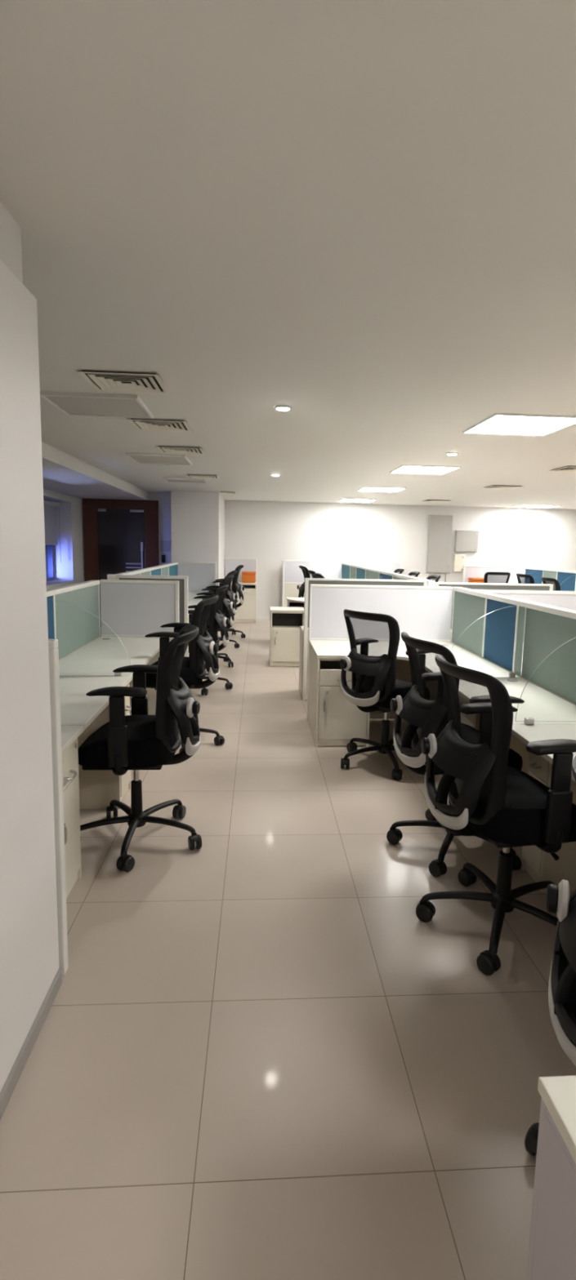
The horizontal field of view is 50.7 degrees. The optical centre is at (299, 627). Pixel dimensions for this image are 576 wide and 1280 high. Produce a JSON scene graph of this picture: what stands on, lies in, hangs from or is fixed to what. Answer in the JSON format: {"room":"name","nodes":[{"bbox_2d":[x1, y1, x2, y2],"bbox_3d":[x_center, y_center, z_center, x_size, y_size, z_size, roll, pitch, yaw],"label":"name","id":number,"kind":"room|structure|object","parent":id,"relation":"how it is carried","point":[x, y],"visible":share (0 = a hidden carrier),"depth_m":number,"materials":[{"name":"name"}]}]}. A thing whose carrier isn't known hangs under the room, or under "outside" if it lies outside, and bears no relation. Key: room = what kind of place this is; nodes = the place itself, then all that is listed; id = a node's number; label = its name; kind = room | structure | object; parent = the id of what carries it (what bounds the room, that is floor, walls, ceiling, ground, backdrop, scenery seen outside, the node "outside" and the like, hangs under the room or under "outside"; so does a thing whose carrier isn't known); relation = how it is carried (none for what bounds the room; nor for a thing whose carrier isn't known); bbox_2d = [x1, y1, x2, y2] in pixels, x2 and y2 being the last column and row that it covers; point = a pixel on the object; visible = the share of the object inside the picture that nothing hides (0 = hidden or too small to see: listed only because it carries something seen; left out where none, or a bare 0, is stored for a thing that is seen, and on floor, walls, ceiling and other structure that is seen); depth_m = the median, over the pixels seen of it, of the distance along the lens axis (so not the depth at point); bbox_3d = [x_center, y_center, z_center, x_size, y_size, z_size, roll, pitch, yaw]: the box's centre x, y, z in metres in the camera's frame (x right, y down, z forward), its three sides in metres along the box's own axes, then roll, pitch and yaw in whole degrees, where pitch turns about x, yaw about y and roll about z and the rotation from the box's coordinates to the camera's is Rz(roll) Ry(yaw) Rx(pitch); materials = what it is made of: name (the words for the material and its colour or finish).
{"room":"open-plan office","nodes":[
{"label":"open-plan office","id":0,"kind":"room"},
{"bbox_2d":[0,200,22,283],"bbox_3d":[-0.809,0.405,-0.642,0.308,2.440,5.130,1,8,-4],"label":"wall","id":1,"kind":"structure","parent":0,"point":[11,249],"depth_m":1.67,"materials":[{"name":"paint"}]},
{"bbox_2d":[0,258,59,1092],"bbox_3d":[-0.811,0.449,-0.581,0.314,2.235,5.218,1,8,-4],"label":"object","id":2,"kind":"structure","parent":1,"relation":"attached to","point":[29,964],"depth_m":1.78,"materials":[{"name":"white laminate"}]},
{"bbox_2d":[0,969,62,1120],"bbox_3d":[-0.725,1.583,-0.429,0.118,0.052,5.205,1,8,-4],"label":"baseboard","id":3,"kind":"structure","parent":1,"relation":"attached to","point":[12,1079],"depth_m":1.84,"materials":[{"name":"grey"}]},
{"bbox_2d":[43,488,84,589],"bbox_3d":[-3.776,-0.518,6.300,0.420,2.300,9.300,1,8,-4],"label":"wall window","id":4,"kind":"structure","parent":0,"point":[70,571],"depth_m":10.25,"materials":[{"name":"glass"}]},
{"bbox_2d":[44,499,54,581],"bbox_3d":[-4.056,-1.229,8.592,0.060,1.310,3.260,1,8,-4],"label":"window","id":5,"kind":"structure","parent":4,"relation":"attached to","point":[50,571],"depth_m":10.13,"materials":[{"name":"blue"}]},
{"bbox_2d":[44,499,61,562],"bbox_3d":[-3.913,-1.364,8.584,0.071,0.985,3.160,1,8,-4],"label":"roller blind","id":6,"kind":"object","parent":4,"relation":"attached to","point":[50,507],"visible":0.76,"depth_m":9.74,"materials":[{"name":"fabric"}]},
{"bbox_2d":[41,441,148,500],"bbox_3d":[-3.544,-1.884,6.890,2.230,0.260,11.200,1,8,-4],"label":"ceiling beam","id":7,"kind":"structure","parent":0,"point":[63,473],"depth_m":7.80,"materials":[{"name":"white paint"}]},
{"bbox_2d":[82,492,171,627],"bbox_3d":[-3.602,-1.216,11.021,2.700,2.440,0.200,1,8,-4],"label":"wall","id":8,"kind":"structure","parent":0,"point":[164,499],"depth_m":10.90,"materials":[{"name":"paint"}]},
{"bbox_2d":[82,498,159,626],"bbox_3d":[-3.196,-1.124,10.923,1.310,2.300,0.073,1,8,-4],"label":"door","id":9,"kind":"structure","parent":8,"relation":"attached to","point":[117,540],"depth_m":10.86,"materials":[{"name":"brown wood"}]},
{"bbox_2d":[160,540,171,551],"bbox_3d":[-2.410,-1.465,10.966,0.215,0.200,0.006,1,8,-4],"label":"notice sheet","id":10,"kind":"object","parent":8,"relation":"attached to","point":[165,545],"visible":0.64,"depth_m":10.96,"materials":[{"name":"paper"}]},
{"bbox_2d":[100,579,179,641],"bbox_3d":[-1.398,0.202,5.351,0.668,1.228,0.045,1,8,-4],"label":"cubicle partition","id":11,"kind":"object","parent":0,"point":[130,608],"visible":0.43,"depth_m":5.28,"materials":[{"name":"fabric"}]},
{"bbox_2d":[170,490,224,631],"bbox_3d":[-1.881,-1.242,11.498,0.818,2.440,1.880,1,8,-4],"label":"pillar","id":12,"kind":"structure","parent":0,"point":[197,517],"depth_m":10.50,"materials":[{"name":"white paint"}]},
{"bbox_2d":[0,0,575,509],"bbox_3d":[3.311,-1.527,4.820,11.170,0.120,16.300,1,8,-4],"label":"ceiling","id":13,"kind":"structure","parent":0,"point":[357,217],"depth_m":1.72,"materials":[{"name":"white paint"}]},
{"bbox_2d":[40,391,153,418],"bbox_3d":[-1.297,-1.441,3.955,0.590,0.021,0.580,1,8,-4],"label":"ceiling hatch","id":14,"kind":"object","parent":13,"relation":"attached to","point":[70,403],"visible":0.9,"depth_m":3.90,"materials":[{"name":"paint"}]},
{"bbox_2d":[76,370,169,394],"bbox_3d":[-0.963,-1.359,3.377,0.420,0.015,0.410,1,8,-4],"label":"ceiling vent","id":15,"kind":"object","parent":13,"relation":"in","point":[101,381],"visible":1,"depth_m":3.36,"materials":[{"name":"grey"}]},
{"bbox_2d":[125,453,191,465],"bbox_3d":[-1.465,-1.774,6.417,0.585,0.021,0.640,1,8,-4],"label":"ceiling hatch","id":16,"kind":"object","parent":13,"relation":"attached to","point":[140,458],"visible":1,"depth_m":6.35,"materials":[{"name":"beige metal"}]},
{"bbox_2d":[127,418,191,431],"bbox_3d":[-1.044,-1.522,4.583,0.420,0.015,0.410,1,8,-4],"label":"ceiling vent","id":17,"kind":"object","parent":13,"relation":"in","point":[148,424],"visible":1,"depth_m":4.57,"materials":[{"name":"grey"}]},
{"bbox_2d":[155,445,205,454],"bbox_3d":[-1.125,-1.686,5.795,0.420,0.015,0.420,1,8,-4],"label":"ceiling vent","id":18,"kind":"object","parent":13,"relation":"in","point":[168,450],"visible":1,"depth_m":5.77,"materials":[{"name":"grey"}]},
{"bbox_2d":[163,477,207,483],"bbox_3d":[-1.594,-2.062,8.549,0.565,0.021,0.430,1,8,-4],"label":"ceiling hatch","id":19,"kind":"object","parent":13,"relation":"attached to","point":[167,479],"visible":0.91,"depth_m":8.48,"materials":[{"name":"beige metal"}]},
{"bbox_2d":[185,474,219,479],"bbox_3d":[-1.275,-1.987,8.020,0.420,0.015,0.400,1,8,-4],"label":"ceiling vent","id":20,"kind":"object","parent":13,"relation":"in","point":[188,476],"visible":1,"depth_m":7.99,"materials":[{"name":"grey"}]},
{"bbox_2d":[219,491,236,494],"bbox_3d":[-1.235,-2.314,10.476,0.280,0.015,0.400,1,8,-4],"label":"ceiling vent","id":21,"kind":"object","parent":13,"relation":"in","point":[222,492],"visible":1,"depth_m":10.35,"materials":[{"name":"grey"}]},
{"bbox_2d":[273,404,291,410],"bbox_3d":[-0.108,-1.413,3.928,0.116,0.017,0.116,1,8,-4],"label":"recessed light","id":22,"kind":"object","parent":13,"relation":"in","point":[281,407],"visible":1,"depth_m":3.90,"materials":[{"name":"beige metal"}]},
{"bbox_2d":[337,498,376,502],"bbox_3d":[1.083,-2.409,11.559,0.640,0.014,0.660,1,8,-4],"label":"recessed light","id":23,"kind":"object","parent":13,"relation":"in","point":[366,500],"visible":1,"depth_m":11.52,"materials":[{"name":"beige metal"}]},
{"bbox_2d":[339,499,373,502],"bbox_3d":[1.083,-2.412,11.559,0.608,0.010,0.628,1,8,-4],"label":"diffuser","id":24,"kind":"object","parent":23,"relation":"attached to","point":[340,500],"depth_m":11.59,"materials":[{"name":"white"}]},
{"bbox_2d":[355,486,406,492],"bbox_3d":[1.237,-2.099,9.265,0.640,0.014,0.660,1,8,-4],"label":"recessed light","id":25,"kind":"object","parent":13,"relation":"in","point":[377,489],"visible":1,"depth_m":9.21,"materials":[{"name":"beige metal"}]},
{"bbox_2d":[389,464,460,475],"bbox_3d":[1.399,-1.773,6.853,0.640,0.014,0.660,1,8,-4],"label":"recessed light","id":26,"kind":"object","parent":13,"relation":"in","point":[403,468],"visible":1,"depth_m":6.80,"materials":[{"name":"white plastic"}]},
{"bbox_2d":[420,499,452,502],"bbox_3d":[2.528,-2.333,11.232,0.470,0.015,0.400,1,8,-4],"label":"ceiling vent","id":27,"kind":"object","parent":13,"relation":"in","point":[425,500],"visible":1,"depth_m":11.14,"materials":[{"name":"grey"}]},
{"bbox_2d":[483,484,522,488],"bbox_3d":[2.846,-1.962,8.512,0.440,0.015,0.380,1,8,-4],"label":"ceiling vent","id":28,"kind":"object","parent":13,"relation":"in","point":[493,486],"visible":1,"depth_m":8.47,"materials":[{"name":"grey"}]},
{"bbox_2d":[461,413,575,435],"bbox_3d":[1.571,-1.428,4.302,0.640,0.014,0.660,1,8,-4],"label":"recessed light","id":29,"kind":"object","parent":13,"relation":"in","point":[501,424],"visible":1,"depth_m":4.26,"materials":[{"name":"white plastic"}]},
{"bbox_2d":[511,504,561,508],"bbox_3d":[4.691,-2.400,12.077,0.740,0.014,0.660,1,8,-4],"label":"recessed light","id":30,"kind":"object","parent":13,"relation":"in","point":[522,505],"visible":1,"depth_m":12.02,"materials":[{"name":"white plastic"}]},
{"bbox_2d":[516,505,556,507],"bbox_3d":[4.691,-2.402,12.076,0.708,0.010,0.628,1,8,-4],"label":"diffuser","id":31,"kind":"object","parent":30,"relation":"attached to","point":[517,506],"depth_m":12.04,"materials":[{"name":"white"}]},
{"bbox_2d":[550,465,575,471],"bbox_3d":[2.967,-1.690,6.494,0.430,0.015,0.400,1,8,-4],"label":"ceiling vent","id":32,"kind":"object","parent":13,"relation":"in","point":[566,468],"visible":1,"depth_m":6.53,"materials":[{"name":"grey"}]},
{"bbox_2d":[0,620,575,1279],"bbox_3d":[2.143,0.995,5.083,13.400,0.120,16.300,1,8,-4],"label":"floor","id":33,"kind":"structure","parent":0,"point":[253,1056],"depth_m":1.92,"materials":[{"name":"tile"}]},
{"bbox_2d":[48,639,68,976],"bbox_3d":[-1.203,0.644,2.100,0.745,1.222,0.045,1,8,-4],"label":"cubicle partition","id":34,"kind":"object","parent":33,"relation":"on","point":[53,645],"visible":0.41,"depth_m":2.10,"materials":[{"name":"beige metal"}]},
{"bbox_2d":[62,737,81,899],"bbox_3d":[-1.224,0.839,2.596,0.537,0.703,0.352,1,8,-4],"label":"base cabinet","id":35,"kind":"object","parent":33,"relation":"on","point":[70,774],"visible":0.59,"depth_m":2.65,"materials":[{"name":"beige laminate"}]},
{"bbox_2d":[61,724,84,753],"bbox_3d":[-1.243,0.494,2.416,0.585,0.026,0.624,1,8,-4],"label":"countertop","id":36,"kind":"structure","parent":35,"relation":"on","point":[69,733],"depth_m":2.62,"materials":[{"name":"white"}]},
{"bbox_2d":[46,579,100,661],"bbox_3d":[-1.654,0.413,3.699,0.068,1.215,3.235,1,8,-4],"label":"cubicle partition","id":37,"kind":"object","parent":33,"relation":"on","point":[74,628],"visible":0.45,"depth_m":4.51,"materials":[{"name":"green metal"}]},
{"bbox_2d":[77,682,131,808],"bbox_3d":[-1.288,0.696,3.653,0.550,0.703,0.310,1,8,-4],"label":"base cabinet","id":38,"kind":"object","parent":33,"relation":"on","point":[97,788],"visible":0.27,"depth_m":3.54,"materials":[{"name":"beige laminate"}]},
{"bbox_2d":[59,675,132,729],"bbox_3d":[-1.299,0.381,3.246,0.585,0.026,1.046,1,8,-4],"label":"countertop","id":39,"kind":"structure","parent":38,"relation":"on","point":[77,708],"depth_m":3.23,"materials":[{"name":"white"}]},
{"bbox_2d":[50,599,130,675],"bbox_3d":[-1.331,0.063,3.732,0.580,0.475,0.028,1,8,-4],"label":"cable","id":40,"kind":"object","parent":39,"relation":"on","point":[115,673],"visible":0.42,"depth_m":3.76,"materials":[{"name":"white"}]},
{"bbox_2d":[78,624,201,872],"bbox_3d":[-0.807,0.563,3.125,0.674,1.126,0.673,3,8,14],"label":"office chair","id":41,"kind":"object","parent":33,"relation":"on","point":[136,741],"visible":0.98,"depth_m":2.96,"materials":[{"name":"black fabric"}]},
{"bbox_2d":[129,651,159,715],"bbox_3d":[-1.392,0.489,5.186,0.550,0.703,0.310,1,8,-4],"label":"base cabinet","id":42,"kind":"object","parent":33,"relation":"on","point":[151,692],"visible":0.02,"depth_m":5.05,"materials":[{"name":"beige laminate"}]},
{"bbox_2d":[58,636,159,679],"bbox_3d":[-1.386,0.207,4.539,0.585,0.026,1.561,1,8,-4],"label":"desk","id":43,"kind":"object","parent":42,"relation":"on","point":[100,657],"depth_m":4.40,"materials":[{"name":"white"}]},
{"bbox_2d":[114,562,177,575],"bbox_3d":[-1.959,-0.205,8.237,0.068,1.225,4.335,1,8,-4],"label":"cubicle partition","id":44,"kind":"object","parent":33,"relation":"on","point":[168,569],"visible":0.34,"depth_m":8.36,"materials":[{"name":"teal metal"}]},
{"bbox_2d":[115,574,188,657],"bbox_3d":[-1.472,0.100,6.086,0.703,1.232,0.045,1,8,-4],"label":"cubicle partition","id":45,"kind":"object","parent":33,"relation":"on","point":[183,580],"visible":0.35,"depth_m":6.02,"materials":[{"name":"beige metal"}]},
{"bbox_2d":[144,594,224,752],"bbox_3d":[-0.908,0.336,4.656,0.693,1.166,0.692,1,8,-1],"label":"office chair","id":46,"kind":"object","parent":33,"relation":"on","point":[202,647],"visible":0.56,"depth_m":4.47,"materials":[{"name":"black fabric"}]},
{"bbox_2d":[177,561,216,592],"bbox_3d":[-1.756,-0.494,10.432,0.640,1.245,0.045,1,8,-4],"label":"cubicle partition","id":47,"kind":"object","parent":33,"relation":"on","point":[201,575],"visible":0.38,"depth_m":10.36,"materials":[{"name":"fabric"}]},
{"bbox_2d":[187,584,232,695],"bbox_3d":[-1.048,0.107,6.497,0.690,1.126,0.689,1,8,-4],"label":"office chair","id":48,"kind":"object","parent":33,"relation":"on","point":[216,619],"visible":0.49,"depth_m":6.33,"materials":[{"name":"black plastic"}]},
{"bbox_2d":[193,574,235,669],"bbox_3d":[-1.177,-0.087,7.780,0.691,1.165,0.669,0,8,-6],"label":"office chair","id":49,"kind":"object","parent":33,"relation":"on","point":[224,603],"visible":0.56,"depth_m":7.64,"materials":[{"name":"black plastic"}]},
{"bbox_2d":[201,570,239,648],"bbox_3d":[-1.230,-0.269,9.131,0.674,1.166,0.673,2,8,2],"label":"office chair","id":50,"kind":"object","parent":33,"relation":"on","point":[229,593],"visible":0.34,"depth_m":8.98,"materials":[{"name":"black plastic"}]},
{"bbox_2d":[212,564,245,638],"bbox_3d":[-1.223,-0.430,10.148,0.674,1.216,0.673,2,8,7],"label":"office chair","id":51,"kind":"object","parent":33,"relation":"on","point":[236,586],"visible":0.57,"depth_m":9.99,"materials":[{"name":"plastic"}]},
{"bbox_2d":[224,557,257,620],"bbox_3d":[-1.205,-0.780,12.508,0.658,1.285,0.045,1,8,-4],"label":"cubicle partition","id":52,"kind":"object","parent":33,"relation":"on","point":[231,563],"visible":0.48,"depth_m":12.43,"materials":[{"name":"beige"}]},
{"bbox_2d":[233,584,256,622],"bbox_3d":[-1.105,-0.492,12.304,0.450,0.774,0.430,1,8,-4],"label":"base cabinet","id":53,"kind":"object","parent":33,"relation":"on","point":[246,613],"visible":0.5,"depth_m":12.14,"materials":[{"name":"beige laminate"}]},
{"bbox_2d":[230,581,256,584],"bbox_3d":[-1.192,-0.892,12.261,0.653,0.026,0.405,1,8,-4],"label":"countertop","id":54,"kind":"structure","parent":53,"relation":"on","point":[240,583],"depth_m":12.07,"materials":[{"name":"white"}]},
{"bbox_2d":[241,571,255,582],"bbox_3d":[-1.023,-1.009,12.254,0.280,0.215,0.280,1,8,-4],"label":"storage box","id":55,"kind":"object","parent":54,"relation":"on","point":[246,576],"visible":1,"depth_m":12.12,"materials":[{"name":"orange"}]},
{"bbox_2d":[269,612,303,666],"bbox_3d":[-0.169,0.137,7.983,0.435,0.712,0.428,1,8,-4],"label":"base cabinet","id":56,"kind":"object","parent":33,"relation":"on","point":[284,628],"visible":0.73,"depth_m":7.83,"materials":[{"name":"beige laminate"}]},
{"bbox_2d":[269,606,303,612],"bbox_3d":[-0.162,-0.231,7.950,0.449,0.026,0.405,1,8,-4],"label":"countertop","id":57,"kind":"structure","parent":56,"relation":"on","point":[273,609],"depth_m":7.82,"materials":[{"name":"white"}]},
{"bbox_2d":[287,600,303,607],"bbox_3d":[0.003,-0.073,9.628,0.390,0.700,0.420,1,8,-4],"label":"base cabinet","id":58,"kind":"object","parent":33,"relation":"on","point":[290,604],"visible":0.08,"depth_m":9.62,"materials":[{"name":"beige laminate"}]},
{"bbox_2d":[286,597,304,603],"bbox_3d":[0.451,-0.375,9.190,1.245,0.026,3.005,1,8,-4],"label":"countertop","id":59,"kind":"structure","parent":58,"relation":"on","point":[291,599],"depth_m":9.39,"materials":[{"name":"white"}]},
{"bbox_2d":[298,626,303,697],"bbox_3d":[0.219,0.364,6.383,0.415,0.703,0.403,1,8,-4],"label":"base cabinet","id":60,"kind":"object","parent":33,"relation":"on","point":[301,628],"visible":0.16,"depth_m":6.32,"materials":[{"name":"beige laminate"}]},
{"bbox_2d":[297,565,310,597],"bbox_3d":[0.304,-0.451,10.553,0.689,1.215,0.658,0,8,-6],"label":"office chair","id":61,"kind":"object","parent":33,"relation":"on","point":[301,588],"visible":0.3,"depth_m":10.37,"materials":[{"name":"black plastic"}]},
{"bbox_2d":[281,560,341,607],"bbox_3d":[0.245,-0.737,12.511,1.203,1.262,0.045,1,8,-4],"label":"cubicle partition","id":62,"kind":"object","parent":33,"relation":"on","point":[292,575],"visible":0.5,"depth_m":12.44,"materials":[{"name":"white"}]},
{"bbox_2d":[307,644,369,746],"bbox_3d":[0.317,0.547,5.030,0.418,0.703,0.742,1,8,-4],"label":"base cabinet","id":63,"kind":"object","parent":33,"relation":"on","point":[333,720],"visible":0.69,"depth_m":4.72,"materials":[{"name":"beige laminate"}]},
{"bbox_2d":[309,640,519,677],"bbox_3d":[0.767,0.235,4.678,1.269,0.026,1.481,1,8,-4],"label":"countertop","id":64,"kind":"structure","parent":63,"relation":"on","point":[322,649],"depth_m":4.74,"materials":[{"name":"white"}]},
{"bbox_2d":[302,577,426,700],"bbox_3d":[0.650,0.137,6.133,1.225,1.238,0.045,1,8,-4],"label":"cubicle partition","id":65,"kind":"object","parent":33,"relation":"on","point":[308,581],"visible":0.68,"depth_m":6.05,"materials":[{"name":"beige metal"}]},
{"bbox_2d":[344,560,401,573],"bbox_3d":[1.502,-0.721,12.597,1.188,1.262,0.045,1,8,-4],"label":"cubicle partition","id":66,"kind":"object","parent":33,"relation":"on","point":[384,566],"visible":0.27,"depth_m":12.52,"materials":[{"name":"beige metal"}]},
{"bbox_2d":[306,584,452,719],"bbox_3d":[0.711,0.238,5.448,1.271,1.222,0.045,1,8,-4],"label":"cubicle partition","id":67,"kind":"object","parent":33,"relation":"on","point":[421,612],"visible":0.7,"depth_m":5.38,"materials":[{"name":"beige metal"}]},
{"bbox_2d":[338,608,431,780],"bbox_3d":[0.608,0.429,4.362,0.682,1.125,0.660,-5,10,-40],"label":"office chair","id":68,"kind":"object","parent":33,"relation":"on","point":[374,683],"visible":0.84,"depth_m":4.14,"materials":[{"name":"black plastic"}]},
{"bbox_2d":[341,562,429,580],"bbox_3d":[1.091,-0.290,9.371,0.068,1.225,6.375,1,8,-4],"label":"cubicle partition","id":69,"kind":"object","parent":33,"relation":"on","point":[348,571],"visible":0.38,"depth_m":9.47,"materials":[{"name":"teal fabric"}]},
{"bbox_2d":[407,571,419,577],"bbox_3d":[1.673,-0.356,10.258,0.689,1.165,0.665,1,8,-4],"label":"office chair","id":70,"kind":"object","parent":33,"relation":"on","point":[415,573],"visible":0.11,"depth_m":10.32,"materials":[{"name":"black plastic"}]},
{"bbox_2d":[426,580,435,586],"bbox_3d":[1.303,0.146,6.181,0.074,1.235,0.070,1,8,-4],"label":"post","id":71,"kind":"object","parent":33,"relation":"on","point":[429,583],"visible":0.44,"depth_m":6.07,"materials":[{"name":"beige metal"}]},
{"bbox_2d":[425,574,439,582],"bbox_3d":[1.790,-0.198,9.094,0.690,1.166,0.689,1,8,-4],"label":"office chair","id":72,"kind":"object","parent":33,"relation":"on","point":[436,577],"visible":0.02,"depth_m":9.13,"materials":[{"name":"black plastic"}]},
{"bbox_2d":[386,631,524,877],"bbox_3d":[0.835,0.597,3.147,0.704,1.125,0.657,-1,8,-14],"label":"office chair","id":73,"kind":"object","parent":33,"relation":"on","point":[424,717],"visible":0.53,"depth_m":2.99,"materials":[{"name":"black plastic"}]},
{"bbox_2d":[462,565,524,583],"bbox_3d":[4.048,-0.670,12.775,1.298,1.225,0.045,1,8,-4],"label":"cubicle partition","id":74,"kind":"object","parent":33,"relation":"on","point":[471,571],"visible":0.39,"depth_m":12.70,"materials":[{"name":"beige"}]},
{"bbox_2d":[457,694,528,773],"bbox_3d":[1.214,0.725,3.843,0.430,0.703,0.325,1,8,-4],"label":"base cabinet","id":75,"kind":"object","parent":33,"relation":"on","point":[515,744],"visible":0.03,"depth_m":3.69,"materials":[{"name":"beige laminate"}]},
{"bbox_2d":[457,677,575,724],"bbox_3d":[1.216,0.410,3.447,0.540,0.026,1.050,1,8,-4],"label":"countertop","id":76,"kind":"structure","parent":75,"relation":"on","point":[544,707],"depth_m":3.34,"materials":[{"name":"white"}]},
{"bbox_2d":[449,604,525,677],"bbox_3d":[1.201,0.091,3.936,0.510,0.475,0.028,1,8,-4],"label":"divider","id":77,"kind":"object","parent":76,"relation":"on","point":[509,674],"visible":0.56,"depth_m":3.96,"materials":[{"name":"white"}]},
{"bbox_2d":[435,582,552,641],"bbox_3d":[1.951,0.161,6.224,1.217,1.222,0.045,1,8,-4],"label":"cubicle partition","id":78,"kind":"object","parent":33,"relation":"on","point":[493,586],"visible":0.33,"depth_m":6.13,"materials":[{"name":"beige metal"}]},
{"bbox_2d":[415,653,575,975],"bbox_3d":[0.859,0.684,2.493,0.705,1.125,0.659,0,8,-12],"label":"office chair","id":79,"kind":"object","parent":33,"relation":"on","point":[491,799],"visible":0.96,"depth_m":2.27,"materials":[{"name":"black plastic"}]},
{"bbox_2d":[483,572,510,583],"bbox_3d":[3.565,-0.450,11.271,0.693,1.166,0.647,0,8,-6],"label":"office chair","id":80,"kind":"object","parent":33,"relation":"on","point":[486,574],"visible":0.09,"depth_m":10.98,"materials":[{"name":"black plastic"}]},
{"bbox_2d":[450,586,575,705],"bbox_3d":[1.551,0.589,2.914,0.068,1.215,5.160,1,8,-4],"label":"cubicle partition","id":81,"kind":"object","parent":33,"relation":"on","point":[496,637],"visible":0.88,"depth_m":3.99,"materials":[{"name":"teal fabric"}]},
{"bbox_2d":[474,589,575,610],"bbox_3d":[2.014,0.265,5.539,1.213,1.200,0.045,1,8,-4],"label":"cubicle partition","id":82,"kind":"object","parent":33,"relation":"on","point":[562,599],"visible":0.05,"depth_m":5.46,"materials":[{"name":"beige fabric"}]},
{"bbox_2d":[515,573,533,583],"bbox_3d":[4.026,-0.326,10.415,0.687,1.165,0.659,0,8,-9],"label":"office chair","id":83,"kind":"object","parent":33,"relation":"on","point":[517,575],"visible":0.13,"depth_m":10.20,"materials":[{"name":"black plastic"}]},
{"bbox_2d":[520,752,575,892],"bbox_3d":[1.280,0.859,2.860,0.430,0.703,0.215,1,8,-4],"label":"base cabinet","id":84,"kind":"object","parent":33,"relation":"on","point":[539,864],"visible":0.4,"depth_m":2.78,"materials":[{"name":"beige laminate"}]},
{"bbox_2d":[511,724,575,781],"bbox_3d":[1.286,0.551,2.404,0.540,0.026,1.052,1,8,-4],"label":"countertop","id":85,"kind":"structure","parent":84,"relation":"on","point":[525,733],"depth_m":2.78,"materials":[{"name":"white"}]},
{"bbox_2d":[514,637,574,724],"bbox_3d":[1.281,0.232,2.895,0.490,0.475,0.028,1,8,-4],"label":"divider","id":86,"kind":"object","parent":85,"relation":"on","point":[527,721],"visible":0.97,"depth_m":2.90,"materials":[{"name":"white"}]},
{"bbox_2d":[523,567,575,591],"bbox_3d":[4.870,-0.375,10.704,0.068,1.205,4.220,1,8,-4],"label":"cubicle partition","id":87,"kind":"object","parent":33,"relation":"on","point":[568,584],"visible":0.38,"depth_m":11.42,"materials":[{"name":"blue fabric"}]},
{"bbox_2d":[524,755,575,1155],"bbox_3d":[0.914,0.868,1.378,0.682,1.060,0.660,3,8,12],"label":"office chair","id":88,"kind":"object","parent":33,"relation":"on","point":[562,977],"visible":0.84,"depth_m":1.43,"materials":[{"name":"black fabric"}]},
{"bbox_2d":[540,577,559,591],"bbox_3d":[3.970,-0.161,9.171,0.692,1.165,0.656,1,8,-2],"label":"office chair","id":89,"kind":"object","parent":33,"relation":"on","point":[544,580],"visible":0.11,"depth_m":8.92,"materials":[{"name":"black plastic"}]},
{"bbox_2d":[525,1097,575,1279],"bbox_3d":[0.626,1.136,0.679,0.459,0.703,0.696,1,8,-4],"label":"base cabinet","id":90,"kind":"object","parent":33,"relation":"on","point":[551,1253],"visible":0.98,"depth_m":0.92,"materials":[{"name":"grey laminate"}]},
{"bbox_2d":[537,1075,575,1164],"bbox_3d":[1.008,0.722,1.080,1.273,0.026,1.568,1,8,-4],"label":"countertop","id":91,"kind":"structure","parent":90,"relation":"on","point":[557,1093],"depth_m":0.92,"materials":[{"name":"white"}]},
{"bbox_3d":[-1.603,0.054,8.405,0.520,0.703,0.340,1,8,-4],"label":"cabinet","id":92,"kind":"object","parent":33,"relation":"on","visible":0},
{"bbox_2d":[187,600,201,609],"bbox_3d":[-1.636,-0.295,8.252,0.585,0.026,1.445,1,8,-4],"label":"countertop","id":93,"kind":"structure","parent":92,"relation":"on","point":[190,602],"depth_m":8.51,"materials":[{"name":"white"}]},
{"bbox_3d":[-1.694,-0.128,9.750,0.520,0.703,0.340,1,8,-4],"label":"cabinet","id":94,"kind":"object","parent":33,"relation":"on","visible":0},
{"bbox_2d":[187,591,202,599],"bbox_3d":[-1.732,-0.488,9.681,0.585,0.026,1.435,1,8,-4],"label":"countertop","id":95,"kind":"structure","parent":94,"relation":"on","point":[191,595],"depth_m":9.70,"materials":[{"name":"white"}]},
{"bbox_3d":[3.651,-0.383,12.532,0.400,0.703,0.400,1,8,-4],"label":"cabinet","id":96,"kind":"object","parent":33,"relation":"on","visible":0},
{"bbox_3d":[3.795,-0.746,12.513,0.715,0.026,0.400,1,8,-4],"label":"countertop","id":97,"kind":"structure","parent":96,"relation":"on","visible":0},
{"bbox_2d":[467,577,483,582],"bbox_3d":[3.645,-0.886,12.494,0.310,0.250,0.260,1,8,-4],"label":"storage box","id":98,"kind":"object","parent":97,"relation":"on","point":[469,580],"visible":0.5,"depth_m":12.36,"materials":[{"name":"orange"}]},
{"bbox_2d":[224,500,575,616],"bbox_3d":[2.938,-1.319,12.863,10.800,2.440,0.200,1,8,-4],"label":"wall","id":99,"kind":"structure","parent":0,"point":[270,532],"depth_m":12.60,"materials":[{"name":"paint"}]},
{"bbox_2d":[256,616,270,620],"bbox_3d":[3.274,-0.131,12.938,9.690,0.080,0.014,1,8,-4],"label":"baseboard","id":100,"kind":"structure","parent":99,"relation":"attached to","point":[258,618],"depth_m":12.65,"materials":[{"name":"beige metal"}]},
{"bbox_2d":[425,515,452,573],"bbox_3d":[2.913,-1.727,12.661,0.490,1.200,0.085,1,8,-4],"label":"upper cabinet","id":101,"kind":"object","parent":99,"relation":"attached to","point":[439,526],"visible":1,"depth_m":12.63,"materials":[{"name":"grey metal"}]},
{"bbox_2d":[452,554,464,572],"bbox_3d":[3.343,-1.341,12.748,0.230,0.370,0.075,1,8,-4],"label":"upper cabinet","id":102,"kind":"object","parent":99,"relation":"attached to","point":[458,559],"visible":0.97,"depth_m":12.73,"materials":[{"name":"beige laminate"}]},
{"bbox_2d":[453,530,478,552],"bbox_3d":[3.488,-1.791,12.691,0.480,0.445,0.085,1,8,-4],"label":"upper cabinet","id":103,"kind":"object","parent":99,"relation":"attached to","point":[464,540],"visible":1,"depth_m":12.66,"materials":[{"name":"grey metal"}]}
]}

